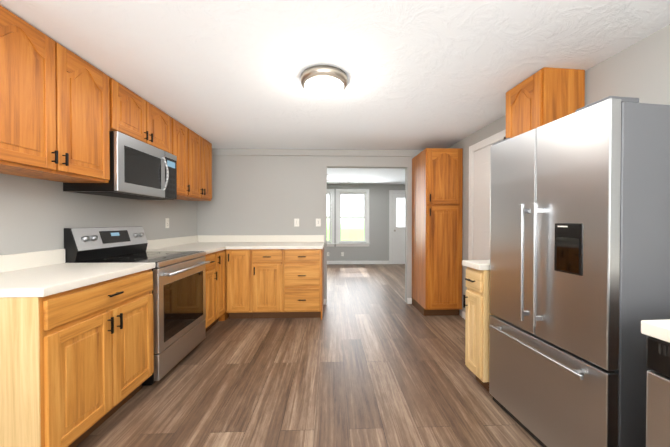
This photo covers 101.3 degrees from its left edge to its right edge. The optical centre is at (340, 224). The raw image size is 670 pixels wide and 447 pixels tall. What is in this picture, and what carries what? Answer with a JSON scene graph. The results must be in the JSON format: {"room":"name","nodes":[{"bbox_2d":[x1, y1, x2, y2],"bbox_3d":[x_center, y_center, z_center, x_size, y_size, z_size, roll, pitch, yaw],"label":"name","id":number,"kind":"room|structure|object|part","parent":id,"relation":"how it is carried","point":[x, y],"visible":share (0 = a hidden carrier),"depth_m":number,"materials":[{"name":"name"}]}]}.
{"room":"kitchen","nodes":[
{"label":"kitchen","id":0,"kind":"room"},
{"bbox_2d":[0,173,196,254],"bbox_3d":[-2.015,0.072,0.895,0.120,2.260,6.120,0,1,-2],"label":"wall","id":1,"kind":"structure","parent":0,"point":[36,215],"depth_m":1.96,"materials":[{"name":"grey paint"}]},
{"bbox_2d":[0,5,109,182],"bbox_3d":[-1.780,-0.678,1.580,0.354,0.768,0.778,0,1,-2],"label":"upper cabinet","id":2,"kind":"object","parent":1,"relation":"attached to","point":[54,110],"visible":1,"depth_m":1.55,"materials":[{"name":"brown wood"}]},
{"bbox_2d":[109,77,171,153],"bbox_3d":[-1.806,-0.875,2.352,0.354,0.390,0.763,0,1,-2],"label":"upper cabinet","id":3,"kind":"object","parent":1,"relation":"attached to","point":[133,115],"visible":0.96,"depth_m":2.25,"materials":[{"name":"brown wood"}]},
{"bbox_2d":[63,131,176,199],"bbox_3d":[-1.784,-0.458,2.356,0.431,0.440,0.761,0,1,-2],"label":"over-the-range microwave","id":4,"kind":"object","parent":3,"relation":"attached to","point":[140,170],"visible":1,"depth_m":2.18,"materials":[{"name":"silver metal"}]},
{"bbox_2d":[165,218,168,227],"bbox_3d":[-2.028,-0.015,3.225,0.007,0.116,0.072,0,1,-2],"label":"electrical outlet","id":5,"kind":"object","parent":1,"relation":"attached to","point":[166,222],"visible":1,"depth_m":3.21,"materials":[{"name":"white plastic"}]},
{"bbox_2d":[171,117,189,196],"bbox_3d":[-1.824,-0.691,2.889,0.354,0.768,0.305,0,1,-2],"label":"upper cabinet","id":6,"kind":"object","parent":1,"relation":"attached to","point":[180,141],"visible":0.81,"depth_m":2.91,"materials":[{"name":"brown wood"}]},
{"bbox_2d":[177,128,211,200],"bbox_3d":[-1.839,-0.696,3.349,0.354,0.768,0.611,0,1,-2],"label":"upper cabinet","id":7,"kind":"object","parent":1,"relation":"attached to","point":[200,165],"visible":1,"depth_m":3.30,"materials":[{"name":"brown wood"}]},
{"bbox_2d":[197,155,413,302],"bbox_3d":[-0.105,0.031,4.080,5.890,2.280,0.120,0,1,-2],"label":"wall","id":8,"kind":"structure","parent":0,"point":[262,195],"depth_m":3.99,"materials":[{"name":"grey paint"}]},
{"bbox_2d":[294,219,298,226],"bbox_3d":[-0.633,-0.028,3.997,0.072,0.116,0.007,0,1,-2],"label":"electrical outlet","id":9,"kind":"object","parent":8,"relation":"attached to","point":[296,222],"visible":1,"depth_m":4.00,"materials":[{"name":"white plastic"}]},
{"bbox_2d":[212,149,422,156],"bbox_3d":[-0.263,-1.042,3.991,3.586,0.088,0.023,0,1,-2],"label":"header beam","id":10,"kind":"structure","parent":8,"relation":"attached to","point":[323,152],"depth_m":3.98,"materials":[{"name":"grey paint"}]},
{"bbox_2d":[316,219,320,226],"bbox_3d":[-0.321,-0.028,4.004,0.072,0.116,0.015,0,1,-2],"label":"light switch","id":11,"kind":"object","parent":8,"relation":"attached to","point":[318,222],"visible":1,"depth_m":4.01,"materials":[{"name":"white plastic"}]},
{"bbox_2d":[324,298,411,304],"bbox_3d":[-0.144,1.158,1.096,3.628,0.085,6.132,0,1,-2],"label":"baseboard","id":12,"kind":"structure","parent":8,"relation":"attached to","point":[409,300],"depth_m":4.05,"materials":[{"name":"white paint"}]},
{"bbox_2d":[76,264,541,446],"bbox_3d":[-0.067,1.222,2.932,5.890,0.080,10.040,0,1,-2],"label":"floor","id":13,"kind":"structure","parent":0,"point":[372,358],"depth_m":2.01,"materials":[{"name":"wood"}]},
{"bbox_2d":[0,269,153,446],"bbox_3d":[-1.640,0.757,1.600,0.672,0.876,0.774,0,1,-2],"label":"base cabinet","id":14,"kind":"object","parent":13,"relation":"on","point":[96,356],"depth_m":1.36,"materials":[{"name":"brown wood"}]},
{"bbox_3d":[-1.652,0.761,1.215,0.623,0.876,0.005,0,1,-2],"label":"base cabinet end panel","id":15,"kind":"part","parent":14,"relation":"part of","materials":[{"name":"orange wood"}]},
{"bbox_2d":[0,249,154,297],"bbox_3d":[-1.651,0.248,1.592,0.651,0.140,0.780,0,1,-2],"label":"countertop","id":16,"kind":"structure","parent":14,"relation":"on","point":[40,273],"depth_m":1.59,"materials":[{"name":"white stone"}]},
{"bbox_2d":[64,226,209,385],"bbox_3d":[-1.634,0.605,2.371,0.727,1.165,0.761,0,1,-2],"label":"range","id":17,"kind":"object","parent":13,"relation":"on","point":[179,306],"visible":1,"depth_m":2.23,"materials":[{"name":"silver metal"}]},
{"bbox_2d":[205,253,216,331],"bbox_3d":[-1.684,0.745,2.905,0.672,0.876,0.298,0,1,-2],"label":"base cabinet","id":18,"kind":"object","parent":13,"relation":"on","point":[210,282],"visible":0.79,"depth_m":2.92,"materials":[{"name":"brown wood"}]},
{"bbox_2d":[208,250,225,329],"bbox_3d":[-1.694,0.742,3.199,0.672,0.876,0.288,0,1,-2],"label":"base cabinet","id":19,"kind":"object","parent":13,"relation":"on","point":[220,265],"visible":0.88,"depth_m":3.19,"materials":[{"name":"brown wood"}]},
{"bbox_2d":[218,249,228,320],"bbox_3d":[-1.734,0.737,3.657,0.621,0.876,0.626,0,1,-2],"label":"base cabinet","id":20,"kind":"object","parent":13,"relation":"on","point":[224,316],"visible":0.07,"depth_m":3.36,"materials":[{"name":"brown wood"}]},
{"bbox_2d":[146,235,323,253],"bbox_3d":[-1.123,0.231,3.377,1.824,0.140,1.216,0,1,-2],"label":"countertop","id":21,"kind":"structure","parent":20,"relation":"on","point":[208,244],"depth_m":3.56,"materials":[{"name":"white laminate"}]},
{"bbox_2d":[226,249,253,318],"bbox_3d":[-1.247,0.738,3.648,0.305,0.876,0.677,0,1,-2],"label":"base cabinet","id":22,"kind":"object","parent":13,"relation":"on","point":[238,283],"visible":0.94,"depth_m":3.34,"materials":[{"name":"brown wood"}]},
{"bbox_2d":[252,249,284,317],"bbox_3d":[-0.900,0.737,3.659,0.385,0.876,0.677,0,1,-2],"label":"base cabinet","id":23,"kind":"object","parent":13,"relation":"on","point":[267,283],"visible":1,"depth_m":3.35,"materials":[{"name":"brown wood"}]},
{"bbox_2d":[284,247,323,319],"bbox_3d":[-0.469,0.737,3.674,0.473,0.876,0.677,0,1,-2],"label":"base cabinet","id":24,"kind":"object","parent":13,"relation":"on","point":[302,283],"depth_m":3.37,"materials":[{"name":"brown wood"}]},
{"bbox_3d":[-0.242,0.737,3.706,0.017,0.876,0.628,0,1,-2],"label":"base cabinet end panel","id":25,"kind":"part","parent":24,"relation":"part of","materials":[{"name":"brown wood"}]},
{"bbox_2d":[412,148,462,315],"bbox_3d":[1.301,0.107,3.741,0.468,2.135,0.649,0,1,-2],"label":"pantry cabinet","id":26,"kind":"object","parent":13,"relation":"on","point":[437,191],"visible":1,"depth_m":3.45,"materials":[{"name":"brown wood"}]},
{"bbox_2d":[463,267,492,390],"bbox_3d":[1.309,0.753,2.034,0.762,0.876,0.210,0,1,-6],"label":"base cabinet","id":27,"kind":"object","parent":13,"relation":"on","point":[477,319],"visible":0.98,"depth_m":1.93,"materials":[{"name":"brown wood"}]},
{"bbox_2d":[462,260,489,269],"bbox_3d":[1.315,0.244,2.035,0.748,0.140,0.222,0,1,-6],"label":"countertop","id":28,"kind":"structure","parent":27,"relation":"on","point":[480,264],"depth_m":1.98,"materials":[{"name":"white laminate"}]},
{"bbox_2d":[489,96,669,446],"bbox_3d":[1.361,0.330,1.537,0.714,1.732,0.735,0,1,-7],"label":"refrigerator","id":29,"kind":"object","parent":13,"relation":"on","point":[579,245],"visible":1,"depth_m":1.24,"materials":[{"name":"grey metal"}]},
{"bbox_2d":[646,336,669,446],"bbox_3d":[1.252,0.769,0.560,0.638,0.872,0.598,0,1,-6],"label":"dishwasher","id":30,"kind":"object","parent":13,"relation":"on","point":[658,396],"visible":0.88,"depth_m":0.79,"materials":[{"name":"silver metal"}]},
{"bbox_3d":[1.444,0.774,-0.105,0.912,0.876,0.760,0,1,-6],"label":"base cabinet","id":31,"kind":"object","parent":13,"relation":"on","visible":0},
{"bbox_2d":[641,319,669,342],"bbox_3d":[1.417,0.262,0.184,0.908,0.140,1.372,0,1,-6],"label":"countertop","id":32,"kind":"structure","parent":31,"relation":"on","point":[659,329],"depth_m":0.79,"materials":[{"name":"white stone"}]},
{"bbox_2d":[0,0,669,184],"bbox_3d":[-0.067,-1.127,2.909,5.890,0.100,10.040,0,1,-2],"label":"ceiling","id":33,"kind":"structure","parent":0,"point":[226,74],"depth_m":1.73,"materials":[{"name":"white paint"}]},
{"bbox_2d":[301,65,347,97],"bbox_3d":[-0.117,-1.002,2.008,0.344,0.129,0.344,0,1,-2],"label":"flush-mount ceiling light","id":34,"kind":"object","parent":33,"relation":"attached to","point":[323,81],"visible":1,"depth_m":1.91,"materials":[{"name":"white glass"}]},
{"bbox_2d":[327,174,349,181],"bbox_3d":[-0.444,-0.913,4.955,1.250,0.405,1.302,0,1,-2],"label":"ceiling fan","id":35,"kind":"object","parent":33,"relation":"hanging from","point":[340,180],"visible":0.04,"depth_m":4.99,"materials":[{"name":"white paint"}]},
{"bbox_2d":[327,184,404,260],"bbox_3d":[-0.232,-0.006,7.878,5.890,2.280,0.120,0,1,-2],"label":"wall","id":36,"kind":"structure","parent":0,"point":[377,249],"depth_m":7.86,"materials":[{"name":"grey paint"}]},
{"bbox_2d":[327,189,334,246],"bbox_3d":[-0.645,-0.190,7.836,0.990,1.640,0.168,0,1,-2],"label":"window","id":37,"kind":"structure","parent":36,"relation":"in","point":[330,241],"depth_m":7.80,"materials":[{"name":"white paint"}]},
{"bbox_2d":[335,189,369,246],"bbox_3d":[0.354,-0.191,7.869,0.990,1.640,0.168,0,1,-2],"label":"window","id":38,"kind":"structure","parent":36,"relation":"in","point":[364,192],"depth_m":7.83,"materials":[{"name":"white paint"}]},
{"bbox_2d":[327,261,388,263],"bbox_3d":[-0.828,1.085,7.798,4.448,0.100,0.016,0,1,-2],"label":"baseboard","id":39,"kind":"structure","parent":36,"relation":"attached to","point":[357,262],"depth_m":7.83,"materials":[{"name":"white paint"}]},
{"bbox_2d":[389,190,404,263],"bbox_3d":[1.915,0.077,7.881,1.030,2.115,0.014,0,1,-2],"label":"door frame","id":40,"kind":"structure","parent":36,"relation":"attached to","point":[390,221],"depth_m":7.86,"materials":[{"name":"white paint"}]},
{"bbox_2d":[392,193,404,263],"bbox_3d":[1.914,0.119,7.883,0.852,2.022,0.010,0,1,-2],"label":"entry door","id":41,"kind":"structure","parent":36,"relation":"in","point":[398,226],"depth_m":7.87,"materials":[{"name":"white paint"}]},
{"bbox_2d":[449,139,462,316],"bbox_3d":[1.601,0.044,3.775,0.120,2.260,0.603,0,1,-2],"label":"wall","id":42,"kind":"structure","parent":0,"point":[459,144],"depth_m":3.49,"materials":[{"name":"grey paint"}]},
{"bbox_2d":[463,24,669,311],"bbox_3d":[1.890,0.075,0.641,0.120,2.260,5.708,0,1,-6],"label":"wall","id":43,"kind":"structure","parent":0,"point":[640,69],"depth_m":1.67,"materials":[{"name":"grey paint"}]},
{"bbox_2d":[468,129,505,259],"bbox_3d":[1.601,0.126,2.840,0.020,2.115,0.970,0,1,-5],"label":"door frame","id":44,"kind":"structure","parent":43,"relation":"attached to","point":[495,138],"depth_m":3.24,"materials":[{"name":"white paint"}]},
{"bbox_2d":[473,139,503,259],"bbox_3d":[1.605,0.168,2.841,0.013,2.022,0.792,0,1,-6],"label":"door","id":45,"kind":"structure","parent":43,"relation":"in","point":[481,208],"depth_m":3.06,"materials":[{"name":"white paint"}]},
{"bbox_2d":[504,67,584,138],"bbox_3d":[1.491,-0.818,2.056,0.354,0.498,0.360,0,1,-6],"label":"upper cabinet","id":46,"kind":"object","parent":43,"relation":"attached to","point":[542,96],"visible":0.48,"depth_m":1.89,"materials":[{"name":"brown wood"}]},
{"label":"outside","id":47,"kind":"structure","parent":0,"visible":0},
{"bbox_2d":[327,194,363,239],"bbox_3d":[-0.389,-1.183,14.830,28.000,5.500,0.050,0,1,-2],"label":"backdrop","id":48,"kind":"structure","parent":47,"point":[357,200],"depth_m":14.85,"materials":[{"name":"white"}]}
]}

